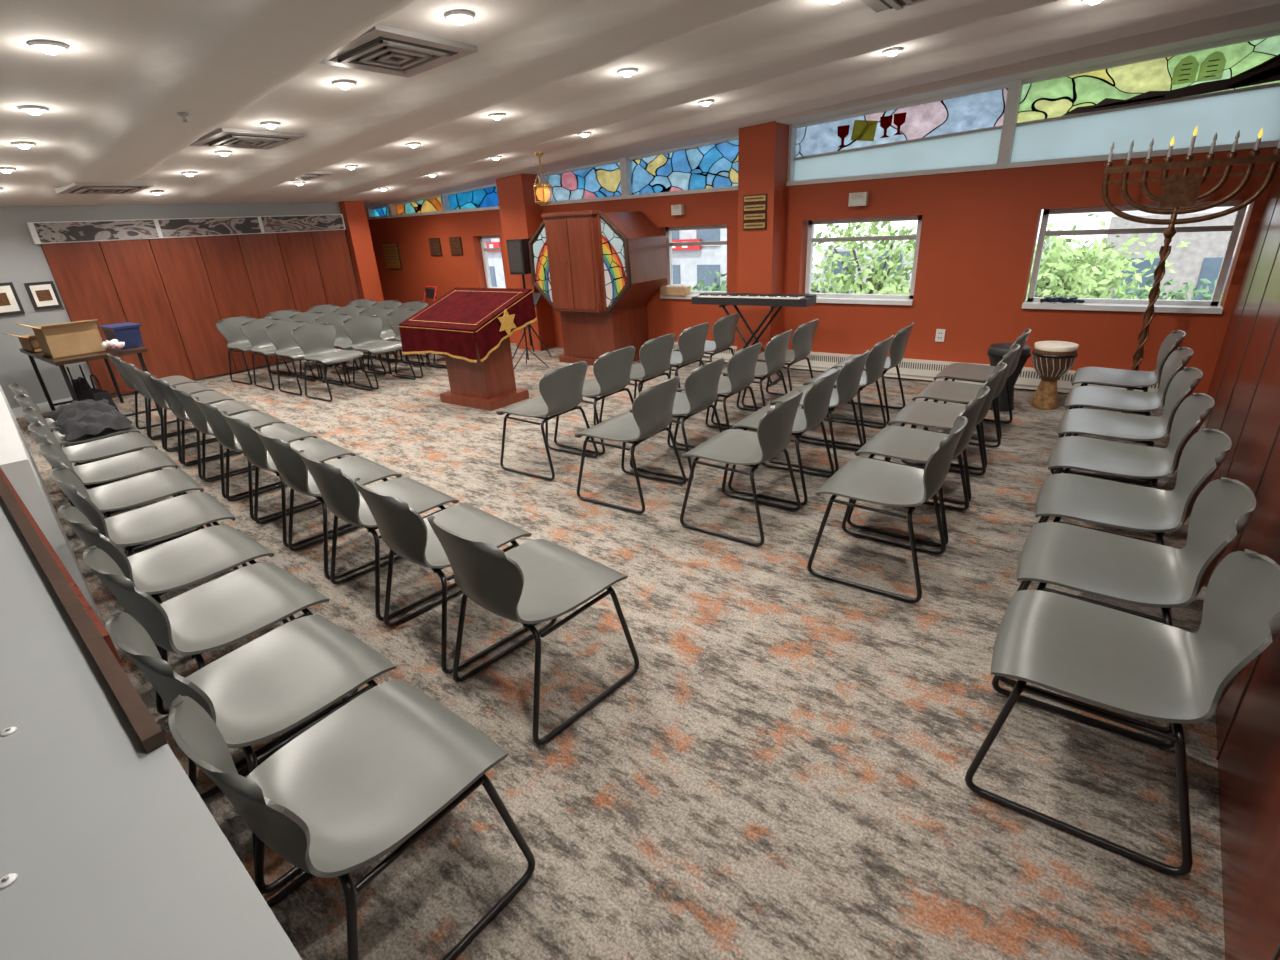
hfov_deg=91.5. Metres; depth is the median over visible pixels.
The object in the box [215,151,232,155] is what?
recessed light
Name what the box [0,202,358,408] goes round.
wall
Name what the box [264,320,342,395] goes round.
chair
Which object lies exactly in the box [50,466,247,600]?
chair
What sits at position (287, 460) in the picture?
chair
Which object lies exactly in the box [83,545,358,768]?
chair
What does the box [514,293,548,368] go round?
music stand
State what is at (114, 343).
pile
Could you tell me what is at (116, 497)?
chair
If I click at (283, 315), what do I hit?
chair
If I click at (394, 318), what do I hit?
chair
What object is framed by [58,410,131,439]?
coat
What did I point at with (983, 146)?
window
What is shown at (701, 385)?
chair
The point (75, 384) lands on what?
tote bag
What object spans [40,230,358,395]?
wall
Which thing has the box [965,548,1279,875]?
chair
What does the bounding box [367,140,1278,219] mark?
trim
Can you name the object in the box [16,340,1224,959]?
floor
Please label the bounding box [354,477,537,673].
chair
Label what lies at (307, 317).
chair
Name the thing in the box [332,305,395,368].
chair
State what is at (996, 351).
drum
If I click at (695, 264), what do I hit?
building
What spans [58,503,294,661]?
chair
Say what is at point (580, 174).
window
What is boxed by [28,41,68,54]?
recessed light
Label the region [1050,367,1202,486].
chair
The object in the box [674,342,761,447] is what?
chair
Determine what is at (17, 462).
wall
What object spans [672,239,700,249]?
shop sign
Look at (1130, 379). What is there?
chair
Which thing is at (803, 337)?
chair
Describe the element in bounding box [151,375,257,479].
chair
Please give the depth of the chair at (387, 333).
8.19 m
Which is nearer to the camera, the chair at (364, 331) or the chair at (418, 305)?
the chair at (364, 331)
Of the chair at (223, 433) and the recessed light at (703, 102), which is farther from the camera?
the recessed light at (703, 102)
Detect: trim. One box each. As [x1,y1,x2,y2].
[0,467,166,753]
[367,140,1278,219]
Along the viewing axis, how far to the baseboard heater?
6.24 m
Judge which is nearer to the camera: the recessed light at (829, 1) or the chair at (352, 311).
the recessed light at (829, 1)
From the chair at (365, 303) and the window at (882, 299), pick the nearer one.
the window at (882, 299)
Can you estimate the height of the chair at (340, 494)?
0.768 m
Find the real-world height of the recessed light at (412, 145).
0.034 m
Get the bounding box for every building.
[384,155,737,290]
[822,236,1053,293]
[1103,206,1248,301]
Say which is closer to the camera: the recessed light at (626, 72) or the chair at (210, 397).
the recessed light at (626, 72)
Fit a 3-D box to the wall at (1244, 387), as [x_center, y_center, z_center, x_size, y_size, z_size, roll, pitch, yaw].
[2.047,-0.577,1.606,0.203,2.900,8.770,15,29,37]
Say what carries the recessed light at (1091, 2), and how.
in the ceiling
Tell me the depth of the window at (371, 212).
10.53 m
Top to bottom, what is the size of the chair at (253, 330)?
0.768 m
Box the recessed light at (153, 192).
[150,191,163,194]
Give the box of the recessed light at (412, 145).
[406,143,420,147]
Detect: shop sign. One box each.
[486,242,500,251]
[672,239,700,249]
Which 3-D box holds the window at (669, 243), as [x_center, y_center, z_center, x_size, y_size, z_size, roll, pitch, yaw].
[0.669,-2.599,7.462,0.920,0.820,0.230,13,27,33]
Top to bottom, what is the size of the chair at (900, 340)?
0.768 m
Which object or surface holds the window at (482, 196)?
in the wall at (979, 229)
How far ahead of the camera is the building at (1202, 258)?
15.40 m
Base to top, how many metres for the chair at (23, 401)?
0.768 m
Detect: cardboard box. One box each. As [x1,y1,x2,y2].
[3,333,41,352]
[15,319,105,358]
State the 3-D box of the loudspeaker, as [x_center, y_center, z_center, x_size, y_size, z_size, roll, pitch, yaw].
[-1.438,-2.373,8.210,0.470,1.494,0.537,7,25,23]
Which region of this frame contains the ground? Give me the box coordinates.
[811,273,1049,292]
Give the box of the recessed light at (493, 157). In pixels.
[490,156,501,159]
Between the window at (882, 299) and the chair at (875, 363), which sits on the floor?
the chair at (875, 363)
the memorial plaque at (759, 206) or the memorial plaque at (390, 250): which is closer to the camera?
the memorial plaque at (759, 206)
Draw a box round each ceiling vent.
[55,180,153,193]
[189,128,303,149]
[289,171,331,180]
[319,24,476,77]
[860,0,926,12]
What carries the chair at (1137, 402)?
on the floor
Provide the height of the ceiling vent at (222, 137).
0.089 m
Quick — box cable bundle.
[1040,297,1084,302]
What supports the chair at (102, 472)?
on the floor
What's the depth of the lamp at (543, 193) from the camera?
6.75 m
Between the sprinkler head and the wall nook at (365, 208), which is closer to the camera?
the sprinkler head
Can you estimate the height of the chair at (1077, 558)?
0.768 m
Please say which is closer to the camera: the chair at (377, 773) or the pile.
the chair at (377, 773)
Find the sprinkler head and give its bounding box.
[177,113,189,122]
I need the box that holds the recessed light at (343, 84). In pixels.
[332,80,355,88]
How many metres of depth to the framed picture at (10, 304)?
6.61 m
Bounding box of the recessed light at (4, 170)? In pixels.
[0,168,15,172]
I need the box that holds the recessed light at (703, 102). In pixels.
[698,100,713,105]
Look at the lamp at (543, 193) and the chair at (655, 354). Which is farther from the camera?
the lamp at (543, 193)
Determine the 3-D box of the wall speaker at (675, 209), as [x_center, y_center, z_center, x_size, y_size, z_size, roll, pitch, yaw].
[0.438,-3.131,7.233,0.140,0.110,0.073,13,27,33]
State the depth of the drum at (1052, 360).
5.13 m
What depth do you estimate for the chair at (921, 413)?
3.78 m
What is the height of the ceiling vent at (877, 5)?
0.089 m
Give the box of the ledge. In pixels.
[0,496,301,959]
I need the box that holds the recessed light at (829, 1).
[821,0,839,3]
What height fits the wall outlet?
0.120 m
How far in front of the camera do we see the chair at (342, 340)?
7.74 m
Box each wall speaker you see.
[671,204,684,214]
[848,192,868,206]
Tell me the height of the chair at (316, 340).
0.768 m
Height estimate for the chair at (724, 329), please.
0.768 m
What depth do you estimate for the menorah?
4.44 m
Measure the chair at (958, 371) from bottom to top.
0.768 m
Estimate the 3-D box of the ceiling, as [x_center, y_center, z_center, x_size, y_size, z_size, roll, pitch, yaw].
[-2.392,-2.530,4.155,12.000,0.895,8.720,13,27,33]
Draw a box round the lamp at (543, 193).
[533,152,552,204]
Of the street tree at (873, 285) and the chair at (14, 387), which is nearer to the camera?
the chair at (14, 387)
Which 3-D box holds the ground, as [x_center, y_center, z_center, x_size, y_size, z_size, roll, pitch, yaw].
[13.713,-7.833,31.296,75.000,0.100,52.400,13,27,33]
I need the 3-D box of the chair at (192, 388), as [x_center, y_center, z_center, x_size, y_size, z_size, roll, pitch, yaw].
[-4.154,-0.730,5.576,0.521,0.768,0.563,17,30,40]
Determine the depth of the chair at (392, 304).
8.93 m
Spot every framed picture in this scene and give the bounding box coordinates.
[0,282,24,315]
[24,281,62,309]
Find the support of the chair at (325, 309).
on the floor
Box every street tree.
[689,271,726,290]
[811,221,1042,294]
[1026,213,1190,299]
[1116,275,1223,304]
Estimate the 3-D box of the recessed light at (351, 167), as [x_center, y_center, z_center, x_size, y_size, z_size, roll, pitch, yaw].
[-3.087,-3.338,6.672,0.132,0.034,0.132,13,27,33]
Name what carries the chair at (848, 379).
on the floor
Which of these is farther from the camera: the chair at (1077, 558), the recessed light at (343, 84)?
the recessed light at (343, 84)
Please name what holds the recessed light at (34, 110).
in the ceiling
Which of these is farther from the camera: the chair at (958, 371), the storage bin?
the storage bin
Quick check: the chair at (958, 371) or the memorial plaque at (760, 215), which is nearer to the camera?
the chair at (958, 371)
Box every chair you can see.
[9,383,130,468]
[14,394,139,507]
[20,407,173,506]
[28,423,200,553]
[37,442,206,556]
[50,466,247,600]
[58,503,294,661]
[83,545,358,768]
[106,609,395,893]
[107,353,196,437]
[120,360,215,449]
[134,367,236,463]
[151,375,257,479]
[168,679,535,959]
[170,385,284,498]
[193,397,317,520]
[216,316,290,384]
[221,411,358,546]
[240,318,315,389]
[256,428,401,579]
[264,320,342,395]
[265,310,332,374]
[288,311,358,378]
[291,322,372,401]
[299,450,458,620]
[307,304,369,365]
[314,313,385,383]
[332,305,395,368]
[342,315,415,388]
[346,299,401,356]
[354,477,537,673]
[358,307,423,373]
[371,300,430,360]
[386,308,446,377]
[397,301,444,363]
[423,286,436,301]
[427,515,639,744]
[433,354,446,366]
[496,360,598,480]
[554,346,635,454]
[574,376,686,513]
[599,333,675,422]
[629,357,724,480]
[638,322,709,391]
[673,313,739,392]
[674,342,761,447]
[680,390,802,545]
[711,329,792,430]
[728,367,838,505]
[741,319,818,408]
[768,350,868,473]
[801,335,893,446]
[807,416,967,602]
[827,322,913,424]
[847,386,989,546]
[888,362,1006,503]
[912,344,1019,469]
[926,328,1030,441]
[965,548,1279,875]
[1000,477,1255,732]
[1017,428,1231,616]
[1038,393,1214,540]
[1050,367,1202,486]
[1054,347,1193,483]
[1059,330,1185,445]
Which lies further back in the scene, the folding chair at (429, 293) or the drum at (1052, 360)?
the folding chair at (429, 293)
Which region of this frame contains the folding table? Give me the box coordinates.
[19,337,163,419]
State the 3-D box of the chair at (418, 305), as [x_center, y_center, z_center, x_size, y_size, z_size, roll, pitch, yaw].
[-2.912,-2.032,8.539,0.563,0.768,0.521,13,27,33]
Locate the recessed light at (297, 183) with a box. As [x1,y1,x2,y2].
[293,182,304,185]
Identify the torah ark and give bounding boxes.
[529,210,667,365]
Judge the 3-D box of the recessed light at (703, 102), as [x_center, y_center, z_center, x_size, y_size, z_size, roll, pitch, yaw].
[0.549,-3.135,5.198,0.132,0.034,0.132,13,27,33]
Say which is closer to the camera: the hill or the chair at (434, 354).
the hill
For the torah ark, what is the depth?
7.33 m
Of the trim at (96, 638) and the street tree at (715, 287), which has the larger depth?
the street tree at (715, 287)
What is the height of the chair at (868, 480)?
0.768 m
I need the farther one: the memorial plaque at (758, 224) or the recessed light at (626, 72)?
the memorial plaque at (758, 224)
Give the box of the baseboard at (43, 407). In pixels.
[11,397,72,417]
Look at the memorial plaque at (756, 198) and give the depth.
6.37 m
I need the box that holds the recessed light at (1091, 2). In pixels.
[1081,0,1101,4]
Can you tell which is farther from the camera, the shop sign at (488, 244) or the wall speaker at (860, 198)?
the shop sign at (488, 244)
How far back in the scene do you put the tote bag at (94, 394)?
6.16 m
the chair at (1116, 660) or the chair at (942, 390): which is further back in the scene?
the chair at (942, 390)
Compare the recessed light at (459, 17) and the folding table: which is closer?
the recessed light at (459, 17)
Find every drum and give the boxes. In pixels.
[987,343,1030,411]
[1030,341,1078,409]
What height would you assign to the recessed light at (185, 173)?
0.034 m
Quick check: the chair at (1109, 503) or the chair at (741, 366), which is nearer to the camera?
the chair at (1109, 503)
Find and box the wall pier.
[338,201,383,339]
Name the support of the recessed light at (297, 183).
in the ceiling
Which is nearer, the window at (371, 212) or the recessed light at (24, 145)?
the recessed light at (24, 145)
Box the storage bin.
[98,322,142,348]
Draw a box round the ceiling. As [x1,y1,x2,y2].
[0,0,1279,207]
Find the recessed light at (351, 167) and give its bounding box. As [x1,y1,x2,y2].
[344,165,357,169]
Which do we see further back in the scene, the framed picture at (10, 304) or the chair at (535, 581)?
the framed picture at (10, 304)
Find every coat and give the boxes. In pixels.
[48,399,116,425]
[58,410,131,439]
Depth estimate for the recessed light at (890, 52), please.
4.15 m
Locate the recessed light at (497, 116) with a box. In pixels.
[488,113,504,119]
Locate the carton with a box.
[660,284,690,295]
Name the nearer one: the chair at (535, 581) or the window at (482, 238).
the chair at (535, 581)
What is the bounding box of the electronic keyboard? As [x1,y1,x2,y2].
[692,292,816,386]
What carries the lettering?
attached to the window at (1248, 110)
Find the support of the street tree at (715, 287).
on the ground
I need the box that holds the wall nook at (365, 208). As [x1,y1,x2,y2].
[365,208,383,298]
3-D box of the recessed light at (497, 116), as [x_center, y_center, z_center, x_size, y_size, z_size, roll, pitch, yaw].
[-1.129,-2.866,4.931,0.132,0.034,0.132,13,27,33]
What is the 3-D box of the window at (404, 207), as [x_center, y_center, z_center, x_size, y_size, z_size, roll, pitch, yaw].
[-3.516,-4.387,9.875,1.380,0.338,0.130,13,27,33]
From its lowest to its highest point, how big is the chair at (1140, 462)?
0.768 m
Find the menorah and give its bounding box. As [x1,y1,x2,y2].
[1101,126,1279,413]
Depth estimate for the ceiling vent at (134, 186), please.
5.84 m
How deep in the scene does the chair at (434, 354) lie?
8.25 m
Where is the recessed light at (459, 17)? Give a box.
[444,10,473,24]
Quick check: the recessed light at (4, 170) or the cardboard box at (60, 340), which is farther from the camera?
the cardboard box at (60, 340)
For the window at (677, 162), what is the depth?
7.13 m
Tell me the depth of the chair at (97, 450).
4.07 m
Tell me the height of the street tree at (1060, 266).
5.192 m
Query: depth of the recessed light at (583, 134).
6.07 m
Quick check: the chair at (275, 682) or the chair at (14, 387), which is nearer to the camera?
the chair at (275, 682)
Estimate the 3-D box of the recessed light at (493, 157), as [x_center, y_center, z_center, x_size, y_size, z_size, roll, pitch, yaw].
[-1.622,-3.617,7.021,0.132,0.034,0.132,13,27,33]
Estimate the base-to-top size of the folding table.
0.735 m
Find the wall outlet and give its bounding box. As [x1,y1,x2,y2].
[935,329,945,341]
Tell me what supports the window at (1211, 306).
in the wall at (979, 229)
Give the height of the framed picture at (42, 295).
0.280 m
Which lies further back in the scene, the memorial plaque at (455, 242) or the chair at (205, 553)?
the memorial plaque at (455, 242)
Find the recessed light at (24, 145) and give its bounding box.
[11,142,35,148]
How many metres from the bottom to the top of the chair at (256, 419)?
0.768 m
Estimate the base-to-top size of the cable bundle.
0.055 m
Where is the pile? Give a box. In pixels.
[101,339,124,348]
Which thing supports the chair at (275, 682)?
on the floor
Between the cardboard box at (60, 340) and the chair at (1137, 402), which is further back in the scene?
the cardboard box at (60, 340)
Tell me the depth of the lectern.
6.11 m
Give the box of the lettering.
[1178,59,1219,80]
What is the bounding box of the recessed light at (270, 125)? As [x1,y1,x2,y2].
[260,122,280,128]
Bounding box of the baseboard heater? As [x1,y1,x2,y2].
[672,342,1159,392]
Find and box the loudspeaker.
[506,238,551,358]
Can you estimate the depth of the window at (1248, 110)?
4.82 m
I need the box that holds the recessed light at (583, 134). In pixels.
[578,132,590,136]
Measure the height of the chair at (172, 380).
0.768 m
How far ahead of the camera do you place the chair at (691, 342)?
5.54 m
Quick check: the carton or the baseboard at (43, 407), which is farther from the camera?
the carton
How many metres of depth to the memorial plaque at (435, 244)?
9.86 m
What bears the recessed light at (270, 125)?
in the ceiling
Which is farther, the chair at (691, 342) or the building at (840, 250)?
the building at (840, 250)
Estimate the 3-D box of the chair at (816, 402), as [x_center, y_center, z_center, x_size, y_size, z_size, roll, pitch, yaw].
[0.918,-0.322,3.911,0.563,0.768,0.521,12,27,32]
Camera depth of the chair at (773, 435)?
3.36 m
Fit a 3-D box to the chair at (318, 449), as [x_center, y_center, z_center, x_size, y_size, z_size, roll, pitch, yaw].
[-2.065,-0.087,3.750,0.521,0.768,0.563,17,30,40]
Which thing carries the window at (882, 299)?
in the wall at (979, 229)
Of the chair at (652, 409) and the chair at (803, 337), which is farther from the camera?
the chair at (803, 337)
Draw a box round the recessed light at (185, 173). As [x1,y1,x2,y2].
[181,172,196,175]
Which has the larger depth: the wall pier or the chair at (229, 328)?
the wall pier
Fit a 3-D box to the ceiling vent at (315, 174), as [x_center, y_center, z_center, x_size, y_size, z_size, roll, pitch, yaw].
[-3.830,-3.343,6.844,0.602,0.089,0.600,13,27,33]
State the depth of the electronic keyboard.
6.29 m
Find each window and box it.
[366,204,389,216]
[389,194,443,214]
[441,183,498,210]
[480,235,505,287]
[539,158,623,200]
[622,136,738,194]
[660,224,726,298]
[787,81,1014,181]
[805,215,922,304]
[1003,29,1279,162]
[1022,200,1246,313]
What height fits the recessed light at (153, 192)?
0.034 m
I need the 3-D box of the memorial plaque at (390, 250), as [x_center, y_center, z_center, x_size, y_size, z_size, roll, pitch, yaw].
[-4.209,-3.797,10.581,0.420,0.420,0.026,13,27,33]
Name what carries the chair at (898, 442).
on the floor
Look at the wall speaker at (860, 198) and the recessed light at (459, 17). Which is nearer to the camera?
the recessed light at (459, 17)
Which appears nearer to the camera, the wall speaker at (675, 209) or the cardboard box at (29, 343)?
the cardboard box at (29, 343)
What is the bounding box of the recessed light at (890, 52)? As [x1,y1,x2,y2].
[882,48,902,56]
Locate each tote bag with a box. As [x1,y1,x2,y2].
[66,365,90,400]
[77,375,118,410]
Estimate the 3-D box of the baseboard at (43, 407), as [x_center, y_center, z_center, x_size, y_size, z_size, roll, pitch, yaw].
[-7.014,-0.622,6.585,0.014,0.100,2.080,13,27,33]
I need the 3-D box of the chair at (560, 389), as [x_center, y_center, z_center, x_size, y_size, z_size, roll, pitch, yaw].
[-0.672,-0.472,4.488,0.563,0.768,0.521,12,27,32]
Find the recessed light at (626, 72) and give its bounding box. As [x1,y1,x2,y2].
[617,68,637,76]
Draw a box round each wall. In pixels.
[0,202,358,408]
[0,385,105,628]
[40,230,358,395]
[368,147,1276,394]
[1205,162,1279,959]
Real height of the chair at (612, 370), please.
0.768 m
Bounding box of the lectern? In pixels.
[399,287,536,410]
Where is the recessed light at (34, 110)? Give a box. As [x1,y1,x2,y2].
[18,106,48,114]
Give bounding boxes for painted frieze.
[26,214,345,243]
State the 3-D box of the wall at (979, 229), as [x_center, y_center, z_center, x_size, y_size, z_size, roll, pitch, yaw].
[0.115,-2.563,7.944,11.500,1.900,0.220,13,27,33]
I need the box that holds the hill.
[1062,54,1279,115]
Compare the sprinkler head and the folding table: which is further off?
the folding table
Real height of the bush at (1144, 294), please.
4.062 m
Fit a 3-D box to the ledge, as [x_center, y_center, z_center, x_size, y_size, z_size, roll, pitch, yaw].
[-1.282,0.402,1.177,3.413,0.087,0.420,16,29,38]
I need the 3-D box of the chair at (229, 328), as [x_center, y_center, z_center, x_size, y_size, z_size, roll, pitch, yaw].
[-4.920,-1.665,7.925,0.563,0.768,0.521,12,27,31]
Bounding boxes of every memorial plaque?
[382,242,401,268]
[428,238,442,255]
[449,237,462,254]
[743,194,766,202]
[743,203,766,211]
[743,212,766,220]
[743,221,766,229]
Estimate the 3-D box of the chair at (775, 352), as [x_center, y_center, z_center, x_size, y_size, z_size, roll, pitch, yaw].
[0.957,-0.869,5.221,0.563,0.768,0.521,12,27,32]

